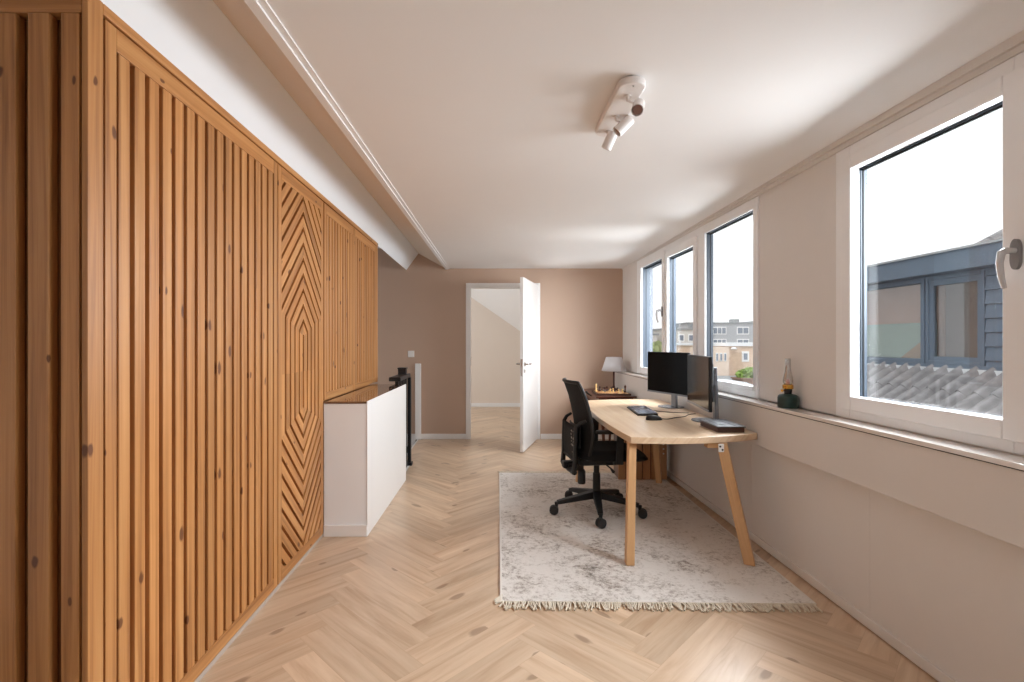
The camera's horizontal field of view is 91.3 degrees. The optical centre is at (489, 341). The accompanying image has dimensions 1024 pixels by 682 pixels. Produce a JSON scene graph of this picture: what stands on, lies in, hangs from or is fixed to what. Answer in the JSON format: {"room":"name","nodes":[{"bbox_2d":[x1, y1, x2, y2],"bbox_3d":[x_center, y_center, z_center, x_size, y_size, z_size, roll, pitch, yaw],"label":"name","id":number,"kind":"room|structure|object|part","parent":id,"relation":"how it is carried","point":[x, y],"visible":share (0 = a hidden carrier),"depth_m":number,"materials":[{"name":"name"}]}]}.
{"room":"home office","nodes":[
{"label":"home office","id":0,"kind":"room"},
{"bbox_2d":[471,298,519,402],"bbox_3d":[-0.200,-0.420,10.250,5.000,3.700,0.100,0,0,0],"label":"wall","id":1,"kind":"structure","parent":0,"point":[495,343],"depth_m":10.20,"materials":[{"name":"beige paint"}]},
{"bbox_2d":[471,403,519,406],"bbox_3d":[-0.325,1.292,10.193,4.550,0.075,0.015,0,0,0],"label":"baseboard","id":2,"kind":"structure","parent":1,"relation":"attached to","point":[472,404],"depth_m":10.19,"materials":[{"name":"white paint"}]},
{"bbox_2d":[471,289,519,330],"bbox_3d":[-0.325,-2.091,8.825,4.550,5.600,2.850,0,0,0],"label":"ceiling","id":3,"kind":"structure","parent":0,"point":[505,303],"depth_m":9.92,"materials":[{"name":"white paint"}]},
{"bbox_2d":[369,248,622,446],"bbox_3d":[-0.225,1.520,6.880,4.450,5.620,0.120,0,0,0],"label":"wall","id":4,"kind":"structure","parent":0,"point":[422,307],"depth_m":6.82,"materials":[{"name":"beige paint"}]},
{"bbox_2d":[408,351,413,356],"bbox_3d":[-1.075,0.170,6.812,0.086,0.086,0.015,0,0,0],"label":"light switch","id":5,"kind":"object","parent":4,"relation":"attached to","point":[410,353],"visible":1,"depth_m":6.81,"materials":[{"name":"white plastic"}]},
{"bbox_2d":[411,434,415,445],"bbox_3d":[-1.683,1.344,6.813,1.335,0.172,0.014,0,0,0],"label":"baseboard","id":6,"kind":"structure","parent":4,"relation":"attached to","point":[413,440],"depth_m":6.80,"materials":[{"name":"white paint"}]},
{"bbox_2d":[415,364,420,439],"bbox_3d":[-0.977,0.815,6.795,0.077,1.030,0.050,0,0,0],"label":"trim","id":7,"kind":"structure","parent":4,"relation":"attached to","point":[417,366],"depth_m":6.77,"materials":[{"name":"white paint"}]},
{"bbox_2d":[466,277,539,451],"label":"door","id":8,"kind":"structure","parent":4,"relation":"in","point":[529,363],"depth_m":6.45,"materials":[{"name":"white paint"}]},
{"bbox_3d":[0.377,0.310,5.944,0.024,0.200,0.002,0,0,17],"label":"lock plate","id":9,"kind":"part","parent":8,"relation":"part of","materials":[{"name":"metal"}]},
{"bbox_3d":[0.405,0.311,6.040,0.169,0.131,0.141,0,0,17],"label":"handle","id":10,"kind":"part","parent":8,"relation":"part of","materials":[{"name":"metal"}]},
{"bbox_2d":[421,434,613,438],"bbox_3d":[0.406,1.294,6.813,2.688,0.072,0.014,0,0,0],"label":"baseboard","id":11,"kind":"structure","parent":4,"relation":"attached to","point":[423,436],"depth_m":6.80,"materials":[{"name":"white paint"}]},
{"bbox_2d":[100,0,1023,269],"bbox_3d":[-0.225,-1.143,2.610,4.450,0.335,8.420,0,0,0],"label":"ceiling","id":12,"kind":"structure","parent":0,"point":[482,116],"depth_m":2.13,"materials":[{"name":"paint"}]},
{"bbox_2d":[244,0,449,269],"bbox_3d":[-0.685,-1.026,2.610,0.058,0.090,8.424,0,0,1],"label":"trim","id":13,"kind":"structure","parent":12,"relation":"attached to","point":[261,9],"depth_m":2.09,"materials":[{"name":"white paint"}]},
{"bbox_2d":[595,76,645,150],"bbox_3d":[0.575,-0.973,2.200,0.136,0.121,0.522,0,0,0],"label":"ceiling spotlight","id":14,"kind":"object","parent":12,"relation":"attached to","point":[615,119],"visible":1,"depth_m":2.15,"materials":[{"name":"white metal"}]},
{"bbox_3d":[0.581,-0.990,2.230,0.064,0.033,0.028,0,0,0],"label":"swivel arm","id":15,"kind":"part","parent":14,"relation":"part of","materials":[{"name":"white metal"}]},
{"bbox_3d":[0.583,-0.987,2.050,0.070,0.038,0.027,0,0,-13],"label":"swivel arm","id":16,"kind":"part","parent":14,"relation":"part of","materials":[{"name":"white metal"}]},
{"bbox_3d":[0.599,-0.943,2.029,0.040,0.033,0.031,0,0,0],"label":"spot bulb","id":17,"kind":"part","parent":14,"relation":"part of","materials":[{"name":"brown glass"}]},
{"bbox_2d":[199,407,937,681],"bbox_3d":[-0.200,1.330,4.300,4.800,0.001,11.800,0,0,0],"label":"floor","id":18,"kind":"structure","parent":0,"point":[411,599],"depth_m":2.37,"materials":[{"name":"brown wood"}]},
{"bbox_2d":[0,0,377,681],"bbox_3d":[-1.583,0.165,3.228,0.906,2.330,3.645,0,0,0],"label":"slatted wall panel","id":19,"kind":"object","parent":18,"relation":"on","point":[181,309],"visible":1,"depth_m":1.65,"materials":[{"name":"brown wood"}]},
{"bbox_3d":[-1.149,0.176,2.075,0.026,2.259,1.197,0,0,0],"label":"door frame","id":20,"kind":"part","parent":19,"relation":"part of","materials":[{"name":"brown wood"}]},
{"bbox_3d":[-1.149,0.176,3.047,0.026,2.259,0.726,0,0,0],"label":"door frame","id":21,"kind":"part","parent":19,"relation":"part of","materials":[{"name":"brown wood"}]},
{"bbox_3d":[-1.149,-0.275,3.800,0.026,1.357,0.740,0,0,0],"label":"door frame","id":22,"kind":"part","parent":19,"relation":"part of","materials":[{"name":"brown wood"}]},
{"bbox_3d":[-1.149,-0.275,4.581,0.026,1.357,0.802,0,0,0],"label":"door frame","id":23,"kind":"part","parent":19,"relation":"part of","materials":[{"name":"brown wood"}]},
{"bbox_2d":[323,384,405,536],"bbox_3d":[-0.971,0.869,4.101,0.330,0.922,1.397,0,0,0],"label":"base cabinet","id":24,"kind":"object","parent":18,"relation":"on","point":[365,427],"visible":1,"depth_m":3.42,"materials":[{"name":"white paint"}]},
{"bbox_3d":[-0.986,1.291,3.409,0.296,0.078,0.012,0,0,0],"label":"baseboard","id":25,"kind":"part","parent":24,"relation":"part of","materials":[{"name":"white paint"}]},
{"bbox_3d":[-0.824,0.869,4.106,0.006,0.922,1.389,0,0,1],"label":"panel","id":26,"kind":"part","parent":24,"relation":"part of","materials":[{"name":"white paint"}]},
{"bbox_2d":[389,367,412,466],"bbox_3d":[-0.914,0.805,5.125,0.152,1.050,0.630,0,0,0],"label":"stair railing","id":27,"kind":"object","parent":18,"relation":"on","point":[403,377],"visible":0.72,"depth_m":5.36,"materials":[{"name":"black metal"}]},
{"bbox_3d":[-0.917,0.365,5.115,0.115,0.040,0.610,0,0,0],"label":"handrail","id":28,"kind":"part","parent":27,"relation":"part of","materials":[{"name":"black metal"}]},
{"bbox_3d":[-0.943,0.805,5.388,0.095,1.050,0.095,0,0,0],"label":"newel post","id":29,"kind":"part","parent":27,"relation":"part of","materials":[{"name":"black paint"}]},
{"bbox_2d":[584,389,636,440],"bbox_3d":[1.429,0.969,6.210,0.515,0.723,0.940,0,0,0],"label":"side table","id":30,"kind":"object","parent":18,"relation":"on","point":[590,395],"visible":0.37,"depth_m":5.79,"materials":[{"name":"brown wood"}]},
{"bbox_3d":[1.309,1.020,5.810,0.068,0.622,0.040,0,0,0],"label":"leg","id":31,"kind":"part","parent":30,"relation":"part of","materials":[{"name":"brown wood"}]},
{"bbox_2d":[592,390,630,395],"bbox_3d":[1.455,0.618,6.020,0.400,0.024,0.400,0,0,3],"label":"board","id":32,"kind":"object","parent":30,"relation":"on","point":[607,393],"visible":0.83,"depth_m":5.84,"materials":[{"name":"brown wood"}]},
{"bbox_2d":[602,357,625,389],"bbox_3d":[1.615,0.416,6.520,0.316,0.427,0.316,0,0,0],"label":"table lamp","id":33,"kind":"object","parent":30,"relation":"on","point":[612,364],"visible":0.86,"depth_m":6.42,"materials":[{"name":"white fabric"}]},
{"bbox_3d":[1.615,0.293,6.520,0.316,0.181,0.316,0,0,0],"label":"lamp shade","id":34,"kind":"part","parent":33,"relation":"part of","materials":[{"name":"white fabric"}]},
{"bbox_2d":[494,471,822,612],"bbox_3d":[0.854,1.323,3.775,1.629,0.011,2.652,0,0,1],"label":"rug","id":35,"kind":"object","parent":18,"relation":"on","point":[683,555],"visible":0.81,"depth_m":3.08,"materials":[{"name":"beige fabric"}]},
{"bbox_2d":[549,378,647,528],"bbox_3d":[0.812,0.804,3.868,0.727,1.026,0.714,0,0,-6],"label":"office chair","id":36,"kind":"object","parent":35,"relation":"on","point":[580,443],"visible":0.91,"depth_m":3.77,"materials":[{"name":"black fabric"}]},
{"bbox_3d":[0.647,1.210,3.845,0.314,0.107,0.060,0,0,-11],"label":"arm","id":37,"kind":"part","parent":36,"relation":"part of","materials":[{"name":"black plastic"}]},
{"bbox_3d":[0.654,0.584,3.862,0.157,0.559,0.466,0,0,-6],"label":"backrest","id":38,"kind":"part","parent":36,"relation":"part of","materials":[{"name":"black fabric"}]},
{"bbox_3d":[0.654,0.583,3.862,0.171,0.585,0.492,0,0,-6],"label":"frame","id":39,"kind":"part","parent":36,"relation":"part of","materials":[{"name":"black plastic"}]},
{"bbox_3d":[0.738,1.210,4.040,0.060,0.107,0.314,0,0,-29],"label":"arm","id":40,"kind":"part","parent":36,"relation":"part of","materials":[{"name":"black plastic"}]},
{"bbox_3d":[0.705,1.038,3.847,0.060,0.110,0.060,0,0,-6],"label":"tension knob","id":41,"kind":"part","parent":36,"relation":"part of","materials":[{"name":"black plastic"}]},
{"bbox_3d":[0.874,0.779,4.154,0.070,0.235,0.057,0,0,-6],"label":"arm post","id":42,"kind":"part","parent":36,"relation":"part of","materials":[{"name":"black plastic"}]},
{"bbox_3d":[0.805,1.210,3.698,0.060,0.107,0.314,0,0,7],"label":"arm","id":43,"kind":"part","parent":36,"relation":"part of","materials":[{"name":"black plastic"}]},
{"bbox_3d":[0.887,0.651,3.600,0.256,0.024,0.072,0,0,-6],"label":"armrest","id":44,"kind":"part","parent":36,"relation":"part of","materials":[{"name":"black plastic"}]},
{"bbox_3d":[0.952,1.210,4.014,0.060,0.107,0.314,0,0,43],"label":"arm","id":45,"kind":"part","parent":36,"relation":"part of","materials":[{"name":"black plastic"}]},
{"bbox_3d":[0.911,0.853,3.889,0.524,0.094,0.500,0,0,-6],"label":"seat","id":46,"kind":"part","parent":36,"relation":"part of","materials":[{"name":"black fabric"}]},
{"bbox_3d":[0.929,0.779,3.622,0.070,0.235,0.057,0,0,-6],"label":"arm post","id":47,"kind":"part","parent":36,"relation":"part of","materials":[{"name":"black plastic"}]},
{"bbox_3d":[0.993,1.210,3.803,0.314,0.107,0.060,0,0,25],"label":"arm","id":48,"kind":"part","parent":36,"relation":"part of","materials":[{"name":"black plastic"}]},
{"bbox_2d":[614,434,666,478],"bbox_3d":[1.458,0.990,4.883,0.467,0.655,0.233,0,0,0],"label":"cabinet","id":49,"kind":"object","parent":35,"relation":"on","point":[645,469],"visible":0.25,"depth_m":4.77,"materials":[{"name":"brown wood"}]},
{"bbox_2d":[575,399,756,565],"bbox_3d":[1.248,0.949,3.983,0.891,0.738,2.114,0,0,0],"label":"desk","id":50,"kind":"object","parent":35,"relation":"on","point":[614,415],"visible":0.8,"depth_m":3.08,"materials":[{"name":"brown wood"}]},
{"bbox_3d":[0.853,0.969,3.033,0.060,0.697,0.216,0,0,20],"label":"leg","id":51,"kind":"part","parent":50,"relation":"part of","materials":[{"name":"brown wood"}]},
{"bbox_2d":[627,406,682,415],"bbox_3d":[1.393,0.567,4.117,0.438,0.024,0.470,0,0,5],"label":"keyboard","id":52,"kind":"object","parent":50,"relation":"on","point":[638,410],"visible":1,"depth_m":4.05,"materials":[{"name":"black plastic"}]},
{"bbox_3d":[1.554,0.969,4.678,0.103,0.697,0.051,0,0,29],"label":"leg","id":53,"kind":"part","parent":50,"relation":"part of","materials":[{"name":"brown wood"}]},
{"bbox_2d":[647,351,690,408],"bbox_3d":[1.612,0.336,4.383,0.224,0.488,0.548,0,0,-18],"label":"monitor","id":54,"kind":"object","parent":50,"relation":"on","point":[667,371],"visible":0.93,"depth_m":4.35,"materials":[{"name":"black plastic"}]},
{"bbox_3d":[1.607,0.372,4.368,0.039,0.391,0.060,0,0,-18],"label":"stand post","id":55,"kind":"part","parent":54,"relation":"part of","materials":[{"name":"grey metal"}]},
{"bbox_2d":[646,413,695,420],"bbox_3d":[1.411,0.561,3.816,0.576,0.038,0.084,0,0,-30],"label":"computer mouse","id":56,"kind":"object","parent":50,"relation":"on","point":[648,417],"visible":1,"depth_m":3.68,"materials":[{"name":"black plastic"}]},
{"bbox_2d":[687,354,722,422],"bbox_3d":[1.599,0.341,3.642,0.250,0.478,0.628,0,0,9],"label":"monitor","id":57,"kind":"object","parent":50,"relation":"on","point":[702,380],"visible":0.85,"depth_m":3.57,"materials":[{"name":"black plastic"}]},
{"bbox_3d":[1.598,0.378,3.605,0.087,0.381,0.060,0,0,9],"label":"stand post","id":58,"kind":"part","parent":57,"relation":"part of","materials":[{"name":"grey metal"}]},
{"bbox_3d":[1.260,0.639,3.888,0.480,0.037,1.625,0,0,0],"label":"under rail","id":59,"kind":"part","parent":50,"relation":"part of","materials":[{"name":"brown wood"}]},
{"bbox_2d":[699,419,745,431],"bbox_3d":[1.535,0.558,3.315,0.184,0.042,0.276,0,0,0],"label":"flat box","id":60,"kind":"object","parent":50,"relation":"on","point":[717,425],"visible":1,"depth_m":3.24,"materials":[{"name":"black plastic"}]},
{"bbox_3d":[1.535,0.543,3.315,0.184,0.009,0.276,0,0,0],"label":"lid","id":61,"kind":"part","parent":60,"relation":"part of","materials":[{"name":"grey"}]},
{"bbox_3d":[1.488,0.969,3.033,0.078,0.697,0.246,0,0,-38],"label":"leg","id":62,"kind":"part","parent":50,"relation":"part of","materials":[{"name":"brown wood"}]},
{"bbox_2d":[623,154,1023,456],"bbox_3d":[1.870,0.205,2.610,0.120,2.650,8.420,0,0,0],"label":"wall","id":63,"kind":"structure","parent":0,"point":[797,216],"depth_m":2.94,"materials":[{"name":"paint"}]},
{"bbox_2d":[637,196,758,398],"bbox_3d":[1.819,-0.297,4.745,0.212,1.365,2.770,0,0,0],"label":"window","id":64,"kind":"structure","parent":63,"relation":"in","point":[699,241],"depth_m":4.34,"materials":[{"name":"white plastic"}]},
{"bbox_3d":[1.798,-0.285,5.570,0.028,1.310,0.860,0,0,0],"label":"sash","id":65,"kind":"part","parent":64,"relation":"part of","materials":[{"name":"white plastic"}]},
{"bbox_3d":[1.869,-0.285,5.560,0.113,1.210,0.760,0,0,0],"label":"frame","id":66,"kind":"part","parent":64,"relation":"part of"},
{"bbox_3d":[1.744,-0.263,5.170,0.064,0.139,0.024,0,0,0],"label":"handle","id":67,"kind":"part","parent":64,"relation":"part of","materials":[{"name":"silver metal"}]},
{"bbox_3d":[1.843,-0.273,4.723,0.063,1.185,0.685,0,0,0],"label":"frame","id":68,"kind":"part","parent":64,"relation":"part of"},
{"bbox_3d":[1.798,-0.273,4.715,0.028,1.285,0.770,0,0,0],"label":"sash","id":69,"kind":"part","parent":64,"relation":"part of","materials":[{"name":"white plastic"}]},
{"bbox_3d":[1.807,-0.299,3.805,0.020,1.274,0.830,0,0,0],"label":"sash","id":70,"kind":"part","parent":64,"relation":"part of","materials":[{"name":"white plastic"}]},
{"bbox_3d":[1.843,-0.299,3.805,0.051,1.254,0.810,0,0,0],"label":"frame","id":71,"kind":"part","parent":64,"relation":"part of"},
{"bbox_2d":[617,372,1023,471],"bbox_3d":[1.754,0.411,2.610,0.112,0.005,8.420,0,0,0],"label":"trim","id":72,"kind":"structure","parent":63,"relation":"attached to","point":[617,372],"depth_m":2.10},
{"bbox_2d":[618,371,1023,470],"bbox_3d":[1.751,0.400,2.610,0.118,0.020,8.420,0,0,0],"label":"window sill","id":73,"kind":"structure","parent":63,"relation":"attached to","point":[992,456],"depth_m":2.11,"materials":[{"name":"stone"}]},
{"bbox_2d":[777,358,798,408],"bbox_3d":[1.752,0.244,2.940,0.110,0.290,0.110,0,0,0],"label":"lantern","id":74,"kind":"object","parent":73,"relation":"on","point":[787,400],"visible":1,"depth_m":2.91,"materials":[{"name":"green ceramic"}]},
{"bbox_3d":[1.752,0.348,2.940,0.110,0.082,0.110,0,0,0],"label":"tank","id":75,"kind":"part","parent":74,"relation":"part of","materials":[{"name":"green ceramic"}]},
{"bbox_2d":[622,30,1023,269],"bbox_3d":[1.796,-1.036,2.610,0.028,0.108,8.420,0,0,0],"label":"trim","id":76,"kind":"structure","parent":63,"relation":"attached to","point":[1013,46],"depth_m":2.21,"materials":[{"name":"paint"}]},
{"bbox_2d":[836,52,1023,454],"bbox_3d":[1.789,-0.297,2.092,0.154,1.365,1.024,0,0,0],"label":"window","id":77,"kind":"structure","parent":63,"relation":"in","point":[1002,86],"depth_m":2.01,"materials":[{"name":"white plastic"}]},
{"bbox_3d":[1.850,-0.293,2.111,0.032,1.170,0.775,0,0,0],"label":"frame","id":78,"kind":"part","parent":77,"relation":"part of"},
{"bbox_3d":[1.744,-0.248,1.690,0.064,0.139,0.024,0,0,0],"label":"handle","id":79,"kind":"part","parent":77,"relation":"part of","materials":[{"name":"silver metal"}]},
{"bbox_3d":[1.778,-0.295,1.690,0.012,0.104,0.032,0,0,0],"label":"handle plate","id":80,"kind":"part","parent":77,"relation":"part of","materials":[{"name":"grey metal"}]},
{"bbox_2d":[633,398,1023,681],"bbox_3d":[1.782,0.980,2.610,0.055,0.700,8.420,0,0,0],"label":"wall","id":81,"kind":"structure","parent":0,"point":[950,591],"depth_m":2.17,"materials":[{"name":"paint"}]},
{"bbox_2d":[751,443,869,615],"bbox_3d":[1.754,0.966,2.834,0.001,0.608,1.048,0,0,0],"label":"trim","id":82,"kind":"structure","parent":81,"relation":"attached to","point":[751,443],"depth_m":2.32,"materials":[{"name":"paint"}]},
{"bbox_2d":[667,471,956,681],"bbox_3d":[1.749,1.300,2.604,0.012,0.049,8.408,0,0,0],"label":"baseboard","id":83,"kind":"structure","parent":81,"relation":"attached to","point":[919,660],"depth_m":2.47,"materials":[{"name":"paint"}]},
{"bbox_2d":[615,372,1023,548],"bbox_3d":[1.755,0.537,2.610,0.110,0.250,8.420,0,0,0],"label":"wall ledge","id":84,"kind":"object","parent":81,"relation":"attached to","point":[986,498],"visible":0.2,"depth_m":2.09,"materials":[{"name":"paint"}]},
{"label":"outside","id":85,"kind":"structure","parent":0,"visible":0},
{"label":"ground","id":86,"kind":"structure","parent":85,"visible":0},
{"bbox_2d":[653,334,658,341],"bbox_3d":[14.950,4.255,56.000,5.200,10.150,8.300,0,0,0],"label":"house","id":87,"kind":"structure","parent":86,"relation":"on","point":[654,335],"depth_m":51.99,"materials":[{"name":"beige"}]},
{"bbox_2d":[653,340,661,351],"bbox_3d":[6.864,4.514,21.706,2.720,9.646,2.480,0,0,-31],"label":"street tree","id":88,"kind":"object","parent":86,"relation":"on","point":[657,346],"visible":0.02,"depth_m":21.07,"materials":[{"name":"green plant"}]},
{"bbox_2d":[653,324,714,342],"bbox_3d":[20.750,3.740,56.000,5.200,11.180,8.300,0,0,0],"label":"house","id":89,"kind":"structure","parent":86,"relation":"on","point":[683,335],"depth_m":51.99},
{"bbox_2d":[676,343,752,375],"bbox_3d":[18.275,4.705,33.895,11.750,9.250,8.510,0,0,0],"label":"brick building","id":90,"kind":"structure","parent":86,"relation":"on","point":[727,357],"depth_m":30.00,"materials":[{"name":"beige brick"}]},
{"bbox_2d":[676,319,752,342],"bbox_3d":[28.700,3.255,66.000,8.700,12.150,8.300,0,0,0],"label":"house","id":91,"kind":"structure","parent":86,"relation":"on","point":[733,331],"depth_m":62.00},
{"bbox_3d":[28.450,0.155,61.940,1.500,0.710,0.020,0,0,0],"label":"pane","id":92,"kind":"part","parent":91,"relation":"part of","materials":[{"name":"grey glass"}]},
{"bbox_3d":[28.450,-1.345,61.940,1.500,0.710,0.020,0,0,0],"label":"pane","id":93,"kind":"part","parent":91,"relation":"part of","materials":[{"name":"grey glass"}]},
{"bbox_3d":[31.350,0.155,61.940,1.300,0.710,0.020,0,0,0],"label":"pane","id":94,"kind":"part","parent":91,"relation":"part of","materials":[{"name":"grey glass"}]},
{"bbox_3d":[31.350,-1.345,61.940,1.300,0.710,0.020,0,0,0],"label":"pane","id":95,"kind":"part","parent":91,"relation":"part of","materials":[{"name":"grey glass"}]},
{"bbox_2d":[717,376,736,379],"bbox_3d":[14.000,5.665,22.300,10.300,7.330,13.900,0,0,0],"label":"building","id":96,"kind":"structure","parent":86,"relation":"on","point":[718,377],"depth_m":27.78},
{"bbox_2d":[719,379,751,384],"bbox_3d":[9.900,1.790,20.600,1.600,0.420,1.600,0,0,0],"label":"roof light","id":97,"kind":"object","parent":96,"relation":"on","point":[719,379],"visible":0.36,"depth_m":20.16,"materials":[{"name":"white"}]},
{"bbox_2d":[730,366,752,384],"bbox_3d":[11.363,1.533,21.597,1.575,0.934,0.912,0,0,0],"label":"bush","id":98,"kind":"object","parent":96,"relation":"on","point":[745,375],"visible":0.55,"depth_m":21.42,"materials":[{"name":"green plant"}]},
{"bbox_2d":[867,229,1002,416],"bbox_3d":[7.126,3.151,6.300,6.591,12.358,6.600,0,0,0],"label":"house","id":99,"kind":"structure","parent":86,"relation":"on","point":[935,319],"depth_m":6.67,"materials":[{"name":"blue wood"}]},
{"bbox_3d":[6.165,0.055,8.050,0.010,0.650,2.300,0,0,0],"label":"room panel","id":100,"kind":"part","parent":99,"relation":"part of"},
{"bbox_3d":[6.035,-0.260,6.450,0.130,1.320,5.700,0,0,0],"label":"dormer sill","id":101,"kind":"part","parent":99,"relation":"part of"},
{"bbox_3d":[6.008,-0.285,6.460,0.025,1.090,0.740,0,0,0],"label":"sash","id":102,"kind":"part","parent":99,"relation":"part of","materials":[{"name":"wood"}]},
{"bbox_2d":[945,281,1002,357],"bbox_3d":[6.255,-0.255,6.425,0.030,1.270,0.850,0,0,0],"label":"window","id":103,"kind":"structure","parent":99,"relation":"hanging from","point":[960,298],"depth_m":6.62,"materials":[{"name":"clear glass"}]}
]}

